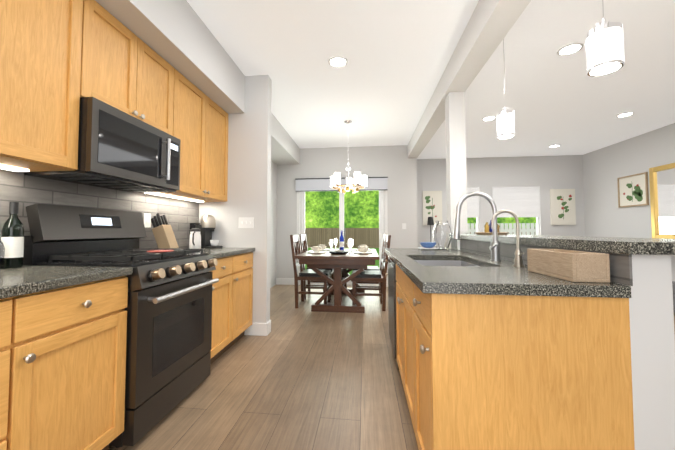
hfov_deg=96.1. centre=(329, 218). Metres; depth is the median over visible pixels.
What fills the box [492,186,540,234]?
window
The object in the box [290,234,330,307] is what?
dining chair
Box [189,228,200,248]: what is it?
carafe
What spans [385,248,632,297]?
countertop
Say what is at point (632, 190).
picture frame
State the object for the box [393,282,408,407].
base cabinet
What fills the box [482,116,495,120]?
recessed light
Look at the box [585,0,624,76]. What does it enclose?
pendant light
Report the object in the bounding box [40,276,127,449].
base cabinet
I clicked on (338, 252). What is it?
tray
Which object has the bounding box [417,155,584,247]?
wall
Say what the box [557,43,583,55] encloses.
recessed light
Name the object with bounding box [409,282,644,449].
base cabinet
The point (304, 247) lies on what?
dining chair
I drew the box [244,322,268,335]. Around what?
baseboard
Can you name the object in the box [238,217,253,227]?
outlet
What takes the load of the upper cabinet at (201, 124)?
attached to the wall at (273, 243)
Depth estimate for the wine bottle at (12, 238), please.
1.47 m
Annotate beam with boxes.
[407,0,530,157]
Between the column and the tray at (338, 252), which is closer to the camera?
the column
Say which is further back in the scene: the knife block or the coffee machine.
the coffee machine
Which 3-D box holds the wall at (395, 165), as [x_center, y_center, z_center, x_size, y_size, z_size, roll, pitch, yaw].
[0.244,-0.055,6.149,2.960,2.780,0.150,0,-2,7]
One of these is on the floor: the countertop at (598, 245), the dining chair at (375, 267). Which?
the dining chair at (375, 267)
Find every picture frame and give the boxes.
[422,191,441,224]
[550,189,575,224]
[617,172,648,207]
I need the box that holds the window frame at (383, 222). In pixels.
[296,177,387,286]
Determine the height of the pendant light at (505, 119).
0.949 m
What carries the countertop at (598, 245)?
on the base cabinet at (504, 353)
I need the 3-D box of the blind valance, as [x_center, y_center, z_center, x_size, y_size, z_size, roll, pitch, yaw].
[0.225,-0.685,6.051,1.840,0.260,0.072,0,-2,7]
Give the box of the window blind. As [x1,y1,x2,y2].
[467,187,539,217]
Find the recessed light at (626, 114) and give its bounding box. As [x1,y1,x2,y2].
[616,112,634,117]
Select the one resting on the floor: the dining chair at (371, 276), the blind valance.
the dining chair at (371, 276)
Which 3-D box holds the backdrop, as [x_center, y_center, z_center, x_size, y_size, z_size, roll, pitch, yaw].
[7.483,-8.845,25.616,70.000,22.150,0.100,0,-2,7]
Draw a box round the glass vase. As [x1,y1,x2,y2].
[432,221,451,248]
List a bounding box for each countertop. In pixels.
[0,247,254,298]
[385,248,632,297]
[452,234,674,253]
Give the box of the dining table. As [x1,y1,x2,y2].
[294,249,378,312]
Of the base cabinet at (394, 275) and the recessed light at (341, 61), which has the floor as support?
the base cabinet at (394, 275)
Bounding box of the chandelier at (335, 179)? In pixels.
[330,120,366,192]
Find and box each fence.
[305,228,534,247]
[467,223,536,234]
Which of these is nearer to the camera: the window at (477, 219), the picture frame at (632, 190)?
the picture frame at (632, 190)
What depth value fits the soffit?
2.27 m
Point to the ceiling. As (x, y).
(378, 89)
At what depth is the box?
1.08 m
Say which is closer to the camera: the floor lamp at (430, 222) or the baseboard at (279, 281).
the baseboard at (279, 281)
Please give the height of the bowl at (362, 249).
0.095 m
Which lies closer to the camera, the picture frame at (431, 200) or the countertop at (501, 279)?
the countertop at (501, 279)
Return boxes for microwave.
[24,97,180,192]
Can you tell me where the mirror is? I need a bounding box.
[649,163,674,238]
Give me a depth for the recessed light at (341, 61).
3.02 m
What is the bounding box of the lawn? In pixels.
[305,248,378,274]
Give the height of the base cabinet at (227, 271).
0.876 m
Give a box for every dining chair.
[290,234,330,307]
[299,234,333,299]
[352,234,390,310]
[353,234,385,301]
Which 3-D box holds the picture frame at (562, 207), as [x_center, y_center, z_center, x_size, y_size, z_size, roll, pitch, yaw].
[5.186,-0.263,6.743,0.500,0.800,0.035,0,-2,7]
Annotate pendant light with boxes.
[496,39,514,138]
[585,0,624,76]
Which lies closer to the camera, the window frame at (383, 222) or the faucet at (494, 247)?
the faucet at (494, 247)
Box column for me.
[445,92,467,248]
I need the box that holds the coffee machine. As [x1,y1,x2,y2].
[190,215,222,247]
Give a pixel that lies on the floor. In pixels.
(303, 376)
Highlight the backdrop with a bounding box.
[305,190,535,227]
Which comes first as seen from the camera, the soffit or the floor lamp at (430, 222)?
the soffit
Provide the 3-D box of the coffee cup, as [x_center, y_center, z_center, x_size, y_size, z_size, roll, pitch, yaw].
[-1.198,0.251,3.140,0.090,0.062,0.114,0,-2,7]
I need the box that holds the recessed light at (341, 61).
[328,56,347,67]
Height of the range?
1.239 m
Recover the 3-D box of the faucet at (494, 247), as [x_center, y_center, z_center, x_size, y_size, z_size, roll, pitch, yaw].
[0.884,0.042,1.810,0.272,0.418,0.107,0,-2,7]
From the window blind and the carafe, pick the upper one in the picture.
the window blind
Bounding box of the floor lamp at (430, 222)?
[427,217,433,241]
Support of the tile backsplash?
attached to the wall at (273, 243)
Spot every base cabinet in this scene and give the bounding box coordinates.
[0,291,43,449]
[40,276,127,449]
[209,254,239,363]
[236,252,252,341]
[385,254,460,363]
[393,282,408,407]
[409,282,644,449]
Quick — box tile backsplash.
[0,169,198,248]
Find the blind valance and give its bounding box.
[295,177,387,191]
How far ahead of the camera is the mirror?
4.91 m
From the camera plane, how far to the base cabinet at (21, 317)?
1.04 m
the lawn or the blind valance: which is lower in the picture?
the lawn
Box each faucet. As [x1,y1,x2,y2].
[453,191,500,260]
[491,210,524,266]
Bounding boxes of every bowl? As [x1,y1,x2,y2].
[308,245,326,253]
[353,246,372,253]
[418,242,438,249]
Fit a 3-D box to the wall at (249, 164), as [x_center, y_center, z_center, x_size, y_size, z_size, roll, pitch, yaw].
[-1.038,-0.164,3.326,0.770,2.780,0.120,0,-2,7]
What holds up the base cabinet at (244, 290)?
on the floor
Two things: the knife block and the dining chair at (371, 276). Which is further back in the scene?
the dining chair at (371, 276)
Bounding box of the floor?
[109,284,674,449]
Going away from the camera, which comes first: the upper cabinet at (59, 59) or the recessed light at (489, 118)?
the upper cabinet at (59, 59)
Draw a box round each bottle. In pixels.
[1,202,23,268]
[339,231,343,250]
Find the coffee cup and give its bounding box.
[210,240,218,245]
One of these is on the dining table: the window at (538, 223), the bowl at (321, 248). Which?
the bowl at (321, 248)
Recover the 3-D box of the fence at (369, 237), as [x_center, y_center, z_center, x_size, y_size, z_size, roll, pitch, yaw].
[6.017,1.345,21.293,52.000,1.450,0.160,0,-2,7]
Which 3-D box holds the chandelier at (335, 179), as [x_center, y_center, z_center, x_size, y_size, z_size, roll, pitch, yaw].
[0.289,-0.953,4.663,0.571,1.099,0.555,0,-2,7]
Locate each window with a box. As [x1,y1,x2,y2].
[467,187,479,231]
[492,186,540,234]
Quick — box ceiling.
[187,0,674,158]
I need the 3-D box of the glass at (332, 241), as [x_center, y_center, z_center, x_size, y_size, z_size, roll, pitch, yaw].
[0.028,0.412,4.539,0.071,0.190,0.071,0,-2,-5]
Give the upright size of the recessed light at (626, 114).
0.008 m
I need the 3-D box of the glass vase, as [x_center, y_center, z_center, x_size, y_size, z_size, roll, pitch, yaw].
[1.102,0.159,2.972,0.180,0.275,0.180,0,-2,7]
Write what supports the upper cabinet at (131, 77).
attached to the wall at (273, 243)
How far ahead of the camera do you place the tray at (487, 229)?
2.65 m
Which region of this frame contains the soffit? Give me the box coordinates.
[95,0,244,113]
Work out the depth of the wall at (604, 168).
5.78 m
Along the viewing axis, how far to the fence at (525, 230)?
9.68 m
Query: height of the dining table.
0.765 m
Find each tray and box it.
[328,250,348,253]
[475,220,508,234]
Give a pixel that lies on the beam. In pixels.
(489, 25)
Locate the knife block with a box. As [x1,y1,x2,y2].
[151,213,178,248]
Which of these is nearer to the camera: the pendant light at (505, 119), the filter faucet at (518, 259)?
the filter faucet at (518, 259)
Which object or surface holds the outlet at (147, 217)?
attached to the wall at (273, 243)
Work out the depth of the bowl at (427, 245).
2.85 m
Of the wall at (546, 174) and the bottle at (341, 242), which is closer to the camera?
the bottle at (341, 242)
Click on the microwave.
(118, 149)
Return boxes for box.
[527,249,609,282]
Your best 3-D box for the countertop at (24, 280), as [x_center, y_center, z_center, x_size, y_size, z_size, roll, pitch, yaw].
[-1.275,0.271,1.799,0.643,0.038,2.927,0,-2,7]
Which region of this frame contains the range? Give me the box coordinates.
[23,203,218,447]
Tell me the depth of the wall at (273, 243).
6.01 m
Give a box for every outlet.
[144,213,150,226]
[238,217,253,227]
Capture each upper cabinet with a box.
[0,0,99,171]
[96,5,175,136]
[143,70,228,201]
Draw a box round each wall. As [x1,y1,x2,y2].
[199,75,271,322]
[270,161,276,287]
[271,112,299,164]
[276,145,417,284]
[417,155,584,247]
[583,123,674,237]
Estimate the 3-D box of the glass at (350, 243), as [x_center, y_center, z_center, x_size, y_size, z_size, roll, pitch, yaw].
[0.294,0.410,4.488,0.071,0.190,0.071,0,-2,-5]
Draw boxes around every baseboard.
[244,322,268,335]
[276,278,294,284]
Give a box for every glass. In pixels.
[329,239,334,250]
[347,239,352,252]

